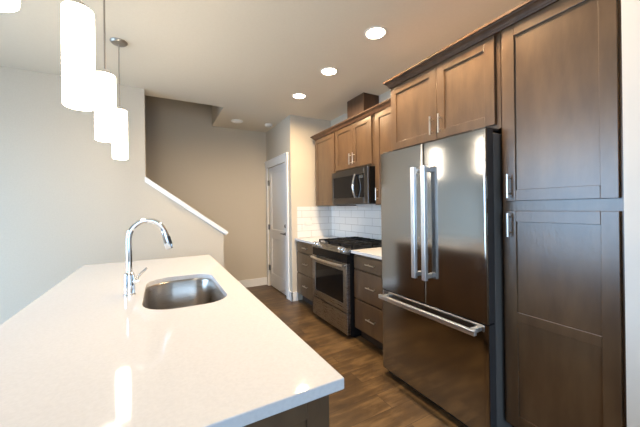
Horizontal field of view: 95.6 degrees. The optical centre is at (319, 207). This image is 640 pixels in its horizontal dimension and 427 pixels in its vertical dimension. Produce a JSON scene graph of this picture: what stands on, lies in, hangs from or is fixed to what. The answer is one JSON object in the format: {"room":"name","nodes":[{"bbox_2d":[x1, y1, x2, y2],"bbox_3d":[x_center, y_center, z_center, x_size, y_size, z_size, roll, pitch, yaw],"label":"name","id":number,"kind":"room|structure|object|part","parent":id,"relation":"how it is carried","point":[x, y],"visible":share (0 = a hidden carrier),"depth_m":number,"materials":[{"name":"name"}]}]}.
{"room":"kitchen","nodes":[
{"label":"kitchen","id":0,"kind":"room"},
{"bbox_2d":[0,66,223,324],"bbox_3d":[-3.001,0.036,2.755,3.992,2.713,0.140,-1,0,-29],"label":"wall","id":1,"kind":"structure","parent":0,"point":[66,205],"depth_m":2.92,"materials":[{"name":"paint"}]},
{"bbox_2d":[145,177,227,234],"bbox_3d":[-1.597,-0.003,3.527,0.900,0.705,0.180,-1,0,-29],"label":"trim","id":2,"kind":"structure","parent":1,"relation":"attached to","point":[148,181],"depth_m":3.43,"materials":[{"name":"white wood"}]},
{"bbox_2d":[145,95,266,280],"bbox_3d":[-3.168,-1.106,4.041,4.965,5.000,0.120,-1,0,-29],"label":"wall","id":3,"kind":"structure","parent":0,"point":[218,172],"depth_m":4.77,"materials":[{"name":"paint"}]},
{"bbox_2d":[239,277,266,287],"bbox_3d":[-1.657,1.308,4.777,1.665,0.133,0.014,-1,0,-29],"label":"baseboard","id":4,"kind":"structure","parent":3,"relation":"attached to","point":[258,281],"depth_m":5.05,"materials":[{"name":"white wood"}]},
{"bbox_2d":[0,0,525,131],"bbox_3d":[-0.841,-1.499,0.507,5.890,0.300,8.320,-1,0,-29],"label":"ceiling","id":5,"kind":"structure","parent":0,"point":[245,59],"depth_m":2.40,"materials":[{"name":"paint"}]},
{"bbox_2d":[0,0,19,11],"bbox_3d":[-0.657,-0.879,0.558,0.120,0.945,0.120,-1,0,-29],"label":"pendant light","id":6,"kind":"object","parent":5,"relation":"hanging from","point":[5,5],"visible":1,"depth_m":0.59,"materials":[{"name":"white glass"}]},
{"bbox_2d":[61,0,95,110],"bbox_3d":[-0.969,-0.875,1.161,0.120,0.945,0.120,-1,0,-29],"label":"pendant light","id":7,"kind":"object","parent":5,"relation":"hanging from","point":[77,20],"visible":1,"depth_m":1.12,"materials":[{"name":"white glass"}]},
{"bbox_2d":[95,0,115,142],"bbox_3d":[-1.278,-0.871,1.723,0.120,0.945,0.120,-1,0,-29],"label":"pendant light","id":8,"kind":"object","parent":5,"relation":"hanging from","point":[105,82],"visible":0.96,"depth_m":1.69,"materials":[{"name":"white glass"}]},
{"bbox_3d":[-1.280,-1.065,1.723,0.010,0.518,0.009,-1,0,-29],"label":"rod","id":9,"kind":"part","parent":8,"relation":"part of","materials":[{"name":"silver metal"}]},
{"bbox_3d":[-1.274,-0.594,1.723,0.103,0.391,0.103,-1,0,-29],"label":"lamp shade","id":10,"kind":"part","parent":8,"relation":"part of","materials":[{"name":"white glass"}]},
{"bbox_2d":[110,37,127,159],"bbox_3d":[-1.615,-0.867,2.337,0.120,0.945,0.120,-1,0,-29],"label":"pendant light","id":11,"kind":"object","parent":5,"relation":"hanging from","point":[120,147],"visible":0.91,"depth_m":2.31,"materials":[{"name":"white glass"}]},
{"bbox_3d":[-1.617,-1.060,2.337,0.010,0.518,0.009,-1,0,-29],"label":"rod","id":12,"kind":"part","parent":11,"relation":"part of","materials":[{"name":"silver metal"}]},
{"bbox_3d":[-1.611,-0.590,2.337,0.103,0.391,0.103,-1,0,-29],"label":"lamp shade","id":13,"kind":"part","parent":11,"relation":"part of","materials":[{"name":"white glass"}]},
{"bbox_2d":[231,119,242,122],"bbox_3d":[-1.284,-1.333,4.485,0.180,0.022,0.180,-1,0,-29],"label":"recessed light","id":14,"kind":"object","parent":5,"relation":"in","point":[233,120],"visible":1,"depth_m":4.44,"materials":[{"name":"white plastic"}]},
{"bbox_2d":[292,93,305,98],"bbox_3d":[-0.253,-1.354,3.515,0.180,0.006,0.180,-1,0,-29],"label":"recessed light","id":15,"kind":"object","parent":5,"relation":"in","point":[296,95],"visible":1,"depth_m":3.51,"materials":[{"name":"white"}]},
{"bbox_2d":[320,67,337,75],"bbox_3d":[0.091,-1.359,2.890,0.180,0.006,0.180,-1,0,-29],"label":"recessed light","id":16,"kind":"object","parent":5,"relation":"in","point":[328,71],"visible":1,"depth_m":2.89,"materials":[{"name":"white"}]},
{"bbox_2d":[364,26,386,39],"bbox_3d":[0.434,-1.363,2.266,0.180,0.006,0.180,-1,0,-29],"label":"recessed light","id":17,"kind":"object","parent":5,"relation":"in","point":[375,32],"visible":1,"depth_m":2.25,"materials":[{"name":"white plastic"}]},
{"bbox_2d":[266,115,330,299],"bbox_3d":[-0.360,0.001,4.948,0.805,2.713,1.220,-1,0,-29],"label":"wall","id":18,"kind":"structure","parent":0,"point":[292,135],"depth_m":4.31,"materials":[{"name":"paint"}]},
{"bbox_2d":[268,163,285,294],"bbox_3d":[-0.697,0.328,4.742,0.095,2.044,0.830,-1,0,-29],"label":"door","id":19,"kind":"structure","parent":18,"relation":"in","point":[276,183],"depth_m":4.77,"materials":[{"name":"white wood"}]},
{"bbox_2d":[264,152,289,299],"bbox_3d":[-0.712,0.272,4.720,0.037,2.180,1.027,-1,0,-29],"label":"trim","id":20,"kind":"structure","parent":18,"relation":"attached to","point":[283,157],"depth_m":4.36,"materials":[{"name":"white wood"}]},
{"bbox_2d":[289,291,297,301],"bbox_3d":[-0.388,1.291,4.268,0.099,0.133,0.099,-1,0,-29],"label":"baseboard","id":21,"kind":"structure","parent":18,"relation":"attached to","point":[293,296],"depth_m":4.23,"materials":[{"name":"white"}]},
{"bbox_2d":[297,206,331,237],"bbox_3d":[-0.077,0.209,4.402,0.585,0.460,0.008,-1,0,-29],"label":"backsplash","id":22,"kind":"structure","parent":18,"relation":"attached to","point":[320,216],"depth_m":4.39,"materials":[{"name":"tile"}]},
{"bbox_2d":[246,285,465,426],"bbox_3d":[-0.831,1.394,0.560,5.890,0.060,8.440,-1,0,-29],"label":"floor","id":23,"kind":"structure","parent":0,"point":[371,395],"depth_m":2.28,"materials":[{"name":"brown wood"}]},
{"bbox_2d":[243,395,328,426],"bbox_3d":[-0.780,0.921,1.619,0.671,0.884,2.280,-1,0,-29],"label":"base cabinet","id":24,"kind":"object","parent":23,"relation":"on","point":[315,413],"visible":0.02,"depth_m":0.73,"materials":[{"name":"brown wood"}]},
{"bbox_2d":[0,255,343,426],"bbox_3d":[-0.923,0.465,1.543,0.962,0.030,2.345,-1,0,-29],"label":"countertop","id":25,"kind":"structure","parent":24,"relation":"on","point":[83,353],"depth_m":0.86,"materials":[{"name":"white stone"}]},
{"bbox_2d":[123,218,172,296],"bbox_3d":[-0.909,0.251,1.541,0.230,0.396,0.054,-1,0,-29],"label":"faucet","id":26,"kind":"object","parent":25,"relation":"on","point":[130,280],"visible":1,"depth_m":1.50,"materials":[{"name":"silver metal"}]},
{"bbox_3d":[-0.935,0.344,1.520,0.058,0.061,0.014,-1,0,-16],"label":"lever","id":27,"kind":"part","parent":26,"relation":"part of","materials":[{"name":"silver metal"}]},
{"bbox_3d":[-0.915,0.199,1.538,0.189,0.291,0.027,-1,0,-29],"label":"spout","id":28,"kind":"part","parent":26,"relation":"part of","materials":[{"name":"silver metal"}]},
{"bbox_2d":[143,278,224,309],"bbox_3d":[-0.760,0.585,1.621,0.435,0.214,0.760,-1,0,-29],"label":"sink","id":29,"kind":"object","parent":25,"relation":"in","point":[196,291],"visible":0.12,"depth_m":1.91,"materials":[{"name":"silver metal"}]},
{"bbox_2d":[297,241,312,305],"bbox_3d":[0.066,0.910,4.105,0.650,0.884,0.651,-1,0,-29],"label":"base cabinet","id":30,"kind":"object","parent":23,"relation":"on","point":[305,250],"visible":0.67,"depth_m":4.01,"materials":[{"name":"brown wood"}]},
{"bbox_3d":[-0.176,1.083,3.970,0.020,0.295,0.618,-1,0,-29],"label":"drawer","id":31,"kind":"part","parent":30,"relation":"part of","materials":[{"name":"brown wood"}]},
{"bbox_3d":[-0.180,0.777,3.970,0.020,0.285,0.618,-1,0,-29],"label":"drawer","id":32,"kind":"part","parent":30,"relation":"part of","materials":[{"name":"brown wood"}]},
{"bbox_3d":[-0.183,0.557,3.970,0.020,0.127,0.618,-1,0,-29],"label":"drawer","id":33,"kind":"part","parent":30,"relation":"part of","materials":[{"name":"brown wood"}]},
{"bbox_2d":[295,236,340,243],"bbox_3d":[0.063,0.452,4.102,0.631,0.030,0.647,-1,0,-29],"label":"countertop","id":34,"kind":"structure","parent":30,"relation":"on","point":[310,240],"depth_m":4.15,"materials":[{"name":"white stone"}]},
{"bbox_2d":[310,237,381,336],"bbox_3d":[0.358,0.866,3.448,0.748,0.964,0.770,-1,0,-29],"label":"gas range","id":35,"kind":"object","parent":23,"relation":"on","point":[333,268],"visible":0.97,"depth_m":3.20,"materials":[{"name":"silver metal"}]},
{"bbox_3d":[0.059,0.600,3.286,0.074,0.028,0.713,-1,0,-29],"label":"handle","id":36,"kind":"part","parent":35,"relation":"part of","materials":[{"name":"silver metal"}]},
{"bbox_3d":[0.109,0.830,3.311,0.040,0.507,0.770,-1,0,-29],"label":"oven door","id":37,"kind":"part","parent":35,"relation":"part of","materials":[{"name":"silver metal"}]},
{"bbox_3d":[0.108,0.530,3.313,0.032,0.093,0.766,-1,0,-29],"label":"vent panel","id":38,"kind":"part","parent":35,"relation":"part of","materials":[{"name":"black metal"}]},
{"bbox_3d":[0.108,0.455,3.314,0.060,0.068,0.770,-1,0,-29],"label":"control panel","id":39,"kind":"part","parent":35,"relation":"part of","materials":[{"name":"silver metal"}]},
{"bbox_3d":[0.114,1.200,3.311,0.040,0.213,0.770,-1,0,-29],"label":"storage drawer","id":40,"kind":"part","parent":35,"relation":"part of","materials":[{"name":"silver metal"}]},
{"bbox_2d":[320,241,381,249],"bbox_3d":[0.401,0.434,3.474,0.638,0.017,0.770,-1,0,-29],"label":"cooktop","id":41,"kind":"object","parent":35,"relation":"in","point":[327,244],"depth_m":3.23,"materials":[{"name":"black metal"}]},
{"bbox_2d":[354,254,383,349],"bbox_3d":[0.743,0.901,2.872,0.650,0.884,0.594,-1,0,-29],"label":"base cabinet","id":42,"kind":"object","parent":23,"relation":"on","point":[368,270],"visible":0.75,"depth_m":2.78,"materials":[{"name":"brown wood"}]},
{"bbox_2d":[351,247,381,259],"bbox_3d":[0.738,0.443,2.875,0.631,0.030,0.598,-1,0,-29],"label":"countertop","id":43,"kind":"structure","parent":42,"relation":"on","point":[376,253],"depth_m":2.85,"materials":[{"name":"white stone"}]},
{"bbox_3d":[0.495,0.548,2.737,0.020,0.127,0.568,-1,0,-29],"label":"drawer","id":44,"kind":"part","parent":42,"relation":"part of","materials":[{"name":"brown wood"}]},
{"bbox_3d":[0.502,1.074,2.737,0.020,0.295,0.568,-1,0,-29],"label":"drawer","id":45,"kind":"part","parent":42,"relation":"part of","materials":[{"name":"brown wood"}]},
{"bbox_3d":[0.497,0.769,2.737,0.020,0.285,0.568,-1,0,-29],"label":"drawer","id":46,"kind":"part","parent":42,"relation":"part of","materials":[{"name":"brown wood"}]},
{"bbox_2d":[378,127,512,426],"bbox_3d":[1.011,0.441,2.152,0.805,1.797,0.879,-1,0,-29],"label":"refrigerator","id":47,"kind":"object","parent":23,"relation":"on","point":[442,296],"visible":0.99,"depth_m":1.82,"materials":[{"name":"grey metal"}]},
{"bbox_3d":[0.759,0.976,2.010,0.061,0.634,0.879,-1,0,-29],"label":"freezer drawer","id":48,"kind":"part","parent":47,"relation":"part of","materials":[{"name":"grey metal"}]},
{"bbox_2d":[501,0,626,426],"bbox_3d":[1.423,0.154,1.587,0.679,2.360,0.501,-1,0,-29],"label":"pantry cabinet","id":49,"kind":"object","parent":23,"relation":"on","point":[561,63],"visible":0.98,"depth_m":1.41,"materials":[{"name":"brown wood"}]},
{"bbox_3d":[1.042,-0.121,1.606,0.036,0.130,0.012,-1,0,-29],"label":"handle","id":50,"kind":"part","parent":49,"relation":"part of","materials":[{"name":"silver metal"}]},
{"bbox_3d":[1.045,0.094,1.606,0.036,0.130,0.012,-1,0,-29],"label":"handle","id":51,"kind":"part","parent":49,"relation":"part of","materials":[{"name":"silver metal"}]},
{"bbox_3d":[1.159,-0.523,1.442,0.020,0.965,0.469,-1,0,-29],"label":"door","id":52,"kind":"part","parent":49,"relation":"part of","materials":[{"name":"brown wood"}]},
{"bbox_3d":[1.174,0.609,1.442,0.020,1.187,0.469,-1,0,-29],"label":"door","id":53,"kind":"part","parent":49,"relation":"part of","materials":[{"name":"brown wood"}]},
{"bbox_2d":[330,90,390,239],"bbox_3d":[1.060,-0.018,3.067,0.128,2.713,3.445,-1,0,-29],"label":"wall","id":54,"kind":"structure","parent":0,"point":[364,220],"depth_m":3.94,"materials":[{"name":"tile"}]},
{"bbox_2d":[315,132,355,205],"bbox_3d":[0.211,-0.519,4.112,0.341,0.983,0.546,-1,0,-29],"label":"upper cabinet","id":55,"kind":"object","parent":54,"relation":"attached to","point":[324,146],"visible":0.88,"depth_m":4.03,"materials":[{"name":"brown wood"}]},
{"bbox_3d":[0.068,-0.512,4.038,0.020,0.958,0.525,-1,0,-29],"label":"door","id":56,"kind":"part","parent":55,"relation":"part of","materials":[{"name":"brown wood"}]},
{"bbox_2d":[335,114,374,172],"bbox_3d":[0.516,-0.734,3.521,0.385,0.560,0.778,-1,0,-29],"label":"upper cabinet","id":57,"kind":"object","parent":54,"relation":"attached to","point":[355,142],"visible":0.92,"depth_m":3.38,"materials":[{"name":"brown wood"}]},
{"bbox_3d":[0.299,-0.735,3.612,0.020,0.518,0.390,-1,0,-29],"label":"door","id":58,"kind":"part","parent":57,"relation":"part of","materials":[{"name":"brown wood"}]},
{"bbox_2d":[310,98,390,140],"bbox_3d":[0.421,-1.027,3.520,0.248,0.058,1.892,-1,0,-29],"label":"crown molding","id":59,"kind":"structure","parent":57,"relation":"attached to","point":[385,104],"depth_m":3.33,"materials":[{"name":"brown wood"}]},
{"bbox_2d":[332,166,375,204],"bbox_3d":[0.481,-0.246,3.515,0.448,0.405,0.750,-1,0,-29],"label":"microwave","id":60,"kind":"object","parent":57,"relation":"attached to","point":[356,186],"visible":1,"depth_m":3.30,"materials":[{"name":"silver metal"}]},
{"bbox_3d":[0.309,-0.248,3.511,0.022,0.260,0.520,-1,0,-29],"label":"door glass","id":61,"kind":"part","parent":60,"relation":"part of","materials":[{"name":"black glass"}]},
{"bbox_3d":[0.387,-0.248,3.286,0.063,0.277,0.026,-1,0,-29],"label":"handle","id":62,"kind":"part","parent":60,"relation":"part of","materials":[{"name":"silver metal"}]},
{"bbox_3d":[0.464,-0.251,3.230,0.022,0.260,0.118,-1,0,-29],"label":"control panel","id":63,"kind":"part","parent":60,"relation":"part of","materials":[{"name":"black glass"}]},
{"bbox_3d":[0.478,-0.738,3.286,0.020,0.518,0.346,-1,0,-29],"label":"door","id":64,"kind":"part","parent":57,"relation":"part of","materials":[{"name":"brown wood"}]},
{"bbox_2d":[347,92,378,118],"bbox_3d":[0.536,-1.191,3.632,0.234,0.350,0.345,-1,0,-29],"label":"duct cover","id":65,"kind":"object","parent":57,"relation":"on","point":[362,102],"visible":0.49,"depth_m":3.50,"materials":[{"name":"brown wood"}]},
{"bbox_2d":[374,106,390,204],"bbox_3d":[0.843,-0.527,2.924,0.377,0.983,0.572,-1,0,-29],"label":"upper cabinet","id":66,"kind":"object","parent":54,"relation":"attached to","point":[382,119],"visible":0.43,"depth_m":3.02,"materials":[{"name":"brown wood"}]},
{"bbox_2d":[391,31,501,151],"bbox_3d":[1.072,-0.742,2.204,0.679,0.560,0.902,-1,0,-29],"label":"upper cabinet","id":67,"kind":"object","parent":54,"relation":"attached to","point":[460,94],"visible":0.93,"depth_m":1.94,"materials":[{"name":"brown wood"}]},
{"bbox_3d":[0.715,-0.741,2.244,0.020,0.518,0.457,-1,0,-29],"label":"door","id":68,"kind":"part","parent":67,"relation":"part of","materials":[{"name":"brown wood"}]},
{"bbox_3d":[0.787,-0.583,2.059,0.036,0.130,0.012,-1,0,-29],"label":"handle","id":69,"kind":"part","parent":67,"relation":"part of","materials":[{"name":"silver metal"}]},
{"bbox_3d":[0.821,-0.583,1.998,0.036,0.130,0.012,-1,0,-29],"label":"handle","id":70,"kind":"part","parent":67,"relation":"part of","materials":[{"name":"silver metal"}]},
{"bbox_3d":[0.924,-0.744,1.865,0.020,0.518,0.400,-1,0,-29],"label":"door","id":71,"kind":"part","parent":67,"relation":"part of","materials":[{"name":"brown wood"}]},
{"bbox_2d":[383,0,557,88],"bbox_3d":[1.112,-1.036,1.956,0.542,0.058,1.432,-1,0,-29],"label":"crown molding","id":72,"kind":"structure","parent":67,"relation":"attached to","point":[527,8],"depth_m":1.76,"materials":[{"name":"brown wood"}]},
{"bbox_2d":[621,0,639,426],"bbox_3d":[2.489,-0.037,-0.200,0.770,2.713,3.652,-1,0,-29],"label":"wall","id":73,"kind":"structure","parent":0,"point":[630,9],"depth_m":1.19,"materials":[{"name":"white paint"}]}
]}

